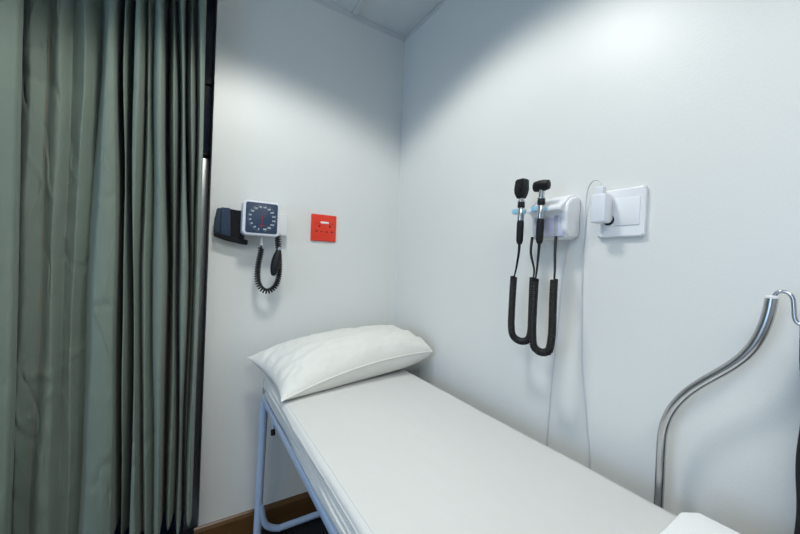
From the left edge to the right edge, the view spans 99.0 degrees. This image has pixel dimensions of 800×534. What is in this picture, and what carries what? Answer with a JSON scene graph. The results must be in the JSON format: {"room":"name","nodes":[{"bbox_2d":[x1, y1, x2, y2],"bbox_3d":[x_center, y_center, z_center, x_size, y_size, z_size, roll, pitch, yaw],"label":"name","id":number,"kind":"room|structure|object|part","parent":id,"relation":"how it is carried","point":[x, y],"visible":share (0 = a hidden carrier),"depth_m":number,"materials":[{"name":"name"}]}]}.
{"room":"examination room","nodes":[
{"label":"examination room","id":0,"kind":"room"},
{"bbox_2d":[165,510,328,533],"bbox_3d":[-0.666,1.278,-0.431,3.700,0.100,4.000,2,1,-32],"label":"floor","id":1,"kind":"structure","parent":0,"point":[315,526],"depth_m":1.58,"materials":[{"name":"carpet"}]},
{"bbox_2d":[253,395,337,533],"bbox_3d":[0.152,0.876,0.818,0.638,0.744,1.921,2,1,-32],"label":"bed","id":2,"kind":"object","parent":1,"relation":"on","point":[260,520],"visible":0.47,"depth_m":1.45,"materials":[{"name":"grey metal"}]},
{"bbox_3d":[-0.597,0.885,1.461,0.043,0.624,0.033,2,1,-32],"label":"leg","id":3,"kind":"part","parent":2,"relation":"part of","materials":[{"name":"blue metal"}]},
{"bbox_2d":[262,369,676,533],"bbox_3d":[0.173,0.538,0.803,0.610,0.083,1.896,2,1,-32],"label":"sheet","id":4,"kind":"object","parent":2,"relation":"on","point":[394,452],"visible":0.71,"depth_m":0.83,"materials":[{"name":"white fabric"}]},
{"bbox_2d":[247,325,432,401],"bbox_3d":[-0.236,0.372,1.486,0.738,0.193,0.389,2,1,-32],"label":"pillow","id":5,"kind":"object","parent":4,"relation":"on","point":[301,366],"visible":1,"depth_m":1.38,"materials":[{"name":"white fabric"}]},
{"bbox_2d":[660,512,739,533],"bbox_3d":[0.543,0.492,0.464,0.250,0.047,0.331,2,1,-32],"label":"folded towel","id":6,"kind":"object","parent":4,"relation":"on","point":[685,522],"visible":1,"depth_m":0.61,"materials":[{"name":"white fabric"}]},
{"bbox_2d":[653,290,799,508],"bbox_3d":[0.640,0.654,0.716,0.080,1.231,0.252,2,1,-32],"label":"pole","id":7,"kind":"object","parent":1,"relation":"on","point":[770,304],"visible":0.98,"depth_m":0.71,"materials":[{"name":"silver metal"}]},
{"bbox_2d":[794,337,799,533],"bbox_3d":[0.767,0.415,0.525,0.064,0.620,0.224,2,1,-32],"label":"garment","id":8,"kind":"object","parent":7,"relation":"hanging from","point":[797,463],"visible":1,"depth_m":0.61,"materials":[{"name":"black fabric"}]},
{"bbox_2d":[197,0,404,526],"bbox_3d":[-0.494,-0.047,1.806,0.922,2.512,0.300,2,1,-32],"label":"wall","id":9,"kind":"structure","parent":0,"point":[307,95],"depth_m":1.60,"materials":[{"name":"white paint"}]},
{"bbox_2d":[194,491,316,533],"bbox_3d":[-0.469,1.163,1.681,0.938,0.099,0.016,2,1,-32],"label":"baseboard","id":10,"kind":"structure","parent":9,"relation":"attached to","point":[277,512],"depth_m":1.58,"materials":[{"name":"brown wood"}]},
{"bbox_2d":[240,200,287,293],"bbox_3d":[-0.596,-0.081,1.501,0.196,0.398,0.106,2,1,-32],"label":"pressure gauge","id":11,"kind":"object","parent":9,"relation":"attached to","point":[258,218],"visible":1,"depth_m":1.47,"materials":[{"name":"white plastic"}]},
{"bbox_2d":[214,207,247,244],"bbox_3d":[-0.718,-0.172,1.454,0.130,0.149,0.046,2,1,-32],"label":"blood pressure cuff","id":12,"kind":"object","parent":11,"relation":"attached to","point":[227,221],"visible":0.88,"depth_m":1.43,"materials":[{"name":"blue fabric"}]},
{"bbox_3d":[-0.544,-0.019,1.498,0.046,0.116,0.042,2,1,-32],"label":"inflation bulb","id":13,"kind":"part","parent":11,"relation":"part of","materials":[{"name":"black rubber"}]},
{"bbox_2d":[310,214,335,241],"bbox_3d":[-0.377,-0.192,1.688,0.127,0.130,0.013,2,1,-32],"label":"power outlet","id":14,"kind":"object","parent":9,"relation":"attached to","point":[323,227],"visible":1,"depth_m":1.68,"materials":[{"name":"red plastic"}]},
{"bbox_2d":[312,0,404,41],"bbox_3d":[-0.362,-1.278,1.662,0.918,0.018,0.004,2,1,-32],"label":"trim","id":15,"kind":"structure","parent":9,"relation":"attached to","point":[321,2],"depth_m":1.75,"materials":[{"name":"white"}]},
{"bbox_2d":[325,0,441,36],"bbox_3d":[-0.554,-1.332,-0.460,3.700,0.100,4.000,2,1,-32],"label":"ceiling","id":16,"kind":"structure","parent":0,"point":[401,17],"depth_m":1.72,"materials":[{"name":"paint"}]},
{"bbox_2d":[352,0,366,15],"bbox_3d":[-0.505,-1.273,-0.547,3.496,0.009,3.596,2,1,-32],"label":"trim","id":17,"kind":"structure","parent":16,"relation":"attached to","point":[361,3],"depth_m":1.69,"materials":[{"name":"white"}]},
{"bbox_3d":[-1.762,-1.334,0.692,2.470,0.023,0.030,2,1,-32],"label":"track","id":18,"kind":"object","parent":16,"relation":"attached to","visible":0},
{"bbox_2d":[11,0,206,533],"bbox_3d":[-1.049,-0.129,1.256,0.552,2.331,0.219,2,1,-34],"label":"curtain","id":19,"kind":"object","parent":18,"relation":"hanging from","point":[112,104],"visible":0.97,"depth_m":1.20,"materials":[{"name":"green fabric"}]},
{"bbox_3d":[-1.368,-1.317,0.825,0.680,0.025,0.060,2,1,-32],"label":"track","id":20,"kind":"object","parent":16,"relation":"attached to","visible":0},
{"bbox_2d":[0,0,23,533],"bbox_3d":[-1.395,-0.157,0.841,0.621,2.295,0.062,2,1,-35],"label":"curtain","id":21,"kind":"object","parent":20,"relation":"hanging from","point":[11,11],"visible":1,"depth_m":1.01,"materials":[{"name":"green fabric"}]},
{"bbox_2d":[393,0,799,533],"bbox_3d":[0.916,0.028,0.506,0.100,2.512,4.000,2,1,-32],"label":"wall","id":22,"kind":"structure","parent":0,"point":[696,103],"depth_m":0.92,"materials":[{"name":"white paint"}]},
{"bbox_2d":[405,0,446,40],"bbox_3d":[0.979,-1.212,0.379,0.002,0.016,3.597,2,1,-32],"label":"trim","id":23,"kind":"structure","parent":22,"relation":"attached to","point":[443,1],"depth_m":1.73,"materials":[{"name":"white"}]},
{"bbox_2d":[512,195,579,240],"bbox_3d":[0.451,-0.152,1.065,0.110,0.135,0.168,2,1,-32],"label":"station","id":24,"kind":"object","parent":22,"relation":"attached to","point":[562,213],"visible":0.87,"depth_m":1.01,"materials":[{"name":"white plastic"}]},
{"bbox_2d":[507,178,534,344],"bbox_3d":[0.393,-0.015,1.085,0.095,0.525,0.058,3,1,36],"label":"ophthalmoscope","id":25,"kind":"object","parent":24,"relation":"attached to","point":[521,189],"visible":0.72,"depth_m":1.08,"materials":[{"name":"black plastic"}]},
{"bbox_3d":[0.393,0.075,1.091,0.099,0.345,0.049,3,1,44],"label":"coiled cord","id":26,"kind":"part","parent":25,"relation":"part of","materials":[{"name":"black plastic"}]},
{"bbox_2d":[528,180,557,356],"bbox_3d":[0.439,0.001,1.014,0.062,0.521,0.093,2,1,-32],"label":"otoscope","id":27,"kind":"object","parent":24,"relation":"hanging from","point":[540,186],"visible":1,"depth_m":1.01,"materials":[{"name":"black plastic"}]},
{"bbox_3d":[0.438,0.084,1.013,0.060,0.357,0.088,2,1,-32],"label":"coiled cord","id":28,"kind":"part","parent":27,"relation":"part of","materials":[{"name":"black plastic"}]},
{"bbox_3d":[0.453,-0.120,1.045,0.006,0.056,0.103,2,1,-32],"label":"panel","id":29,"kind":"part","parent":24,"relation":"part of","materials":[{"name":"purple plastic"}]},
{"bbox_2d":[546,240,568,445],"bbox_3d":[0.465,0.584,1.084,0.020,1.342,0.084,2,1,-41],"label":"cable","id":30,"kind":"object","parent":24,"relation":"hanging from","point":[568,240],"visible":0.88,"depth_m":1.07,"materials":[{"name":"grey plastic"}]},
{"bbox_2d":[598,185,647,237],"bbox_3d":[0.597,-0.145,0.920,0.015,0.131,0.118,2,1,-32],"label":"power outlet","id":31,"kind":"object","parent":22,"relation":"attached to","point":[629,205],"visible":0.79,"depth_m":0.90,"materials":[{"name":"white plastic"}]},
{"bbox_2d":[590,193,612,223],"bbox_3d":[0.553,-0.159,0.935,0.045,0.077,0.039,2,1,-32],"label":"charger","id":32,"kind":"object","parent":31,"relation":"attached to","point":[601,204],"visible":1,"depth_m":0.92,"materials":[{"name":"white plastic"}]},
{"bbox_2d":[581,180,606,468],"bbox_3d":[0.530,0.507,0.972,0.041,1.503,0.090,3,1,6],"label":"lead","id":33,"kind":"object","parent":32,"relation":"hanging from","point":[601,189],"visible":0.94,"depth_m":1.00,"materials":[{"name":"white plastic"}]},
{"bbox_2d":[614,196,640,225],"bbox_3d":[0.600,-0.147,0.903,0.004,0.073,0.061,2,1,-32],"label":"rocker switch","id":34,"kind":"object","parent":31,"relation":"attached to","point":[627,209],"depth_m":0.90,"materials":[{"name":"white plastic"}]},
{"bbox_3d":[-2.031,-0.104,0.966,2.578,2.512,0.100,2,1,-32],"label":"wall","id":35,"kind":"structure","parent":0,"visible":0},
{"bbox_2d":[115,0,214,533],"bbox_3d":[-1.989,-0.101,0.897,2.576,2.512,0.059,2,1,-32],"label":"window","id":36,"kind":"structure","parent":35,"relation":"in","point":[210,6],"depth_m":1.56,"materials":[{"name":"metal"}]},
{"bbox_3d":[-2.026,0.310,0.890,2.532,1.688,0.010,2,1,-32],"label":"pane","id":37,"kind":"part","parent":36,"relation":"part of","materials":[{"name":"glass"}]},
{"bbox_3d":[-0.935,0.349,1.567,0.051,1.688,0.045,2,1,-32],"label":"frame","id":38,"kind":"part","parent":36,"relation":"part of","materials":[{"name":"metal"}]},
{"bbox_3d":[-1.963,-0.709,0.890,2.576,0.312,0.010,2,1,-32],"label":"pane","id":39,"kind":"part","parent":36,"relation":"part of","materials":[{"name":"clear glass"}]},
{"bbox_3d":[-1.946,-1.115,0.886,2.576,0.482,0.010,2,1,-32],"label":"pane","id":40,"kind":"part","parent":36,"relation":"part of","materials":[{"name":"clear glass"}]}
]}

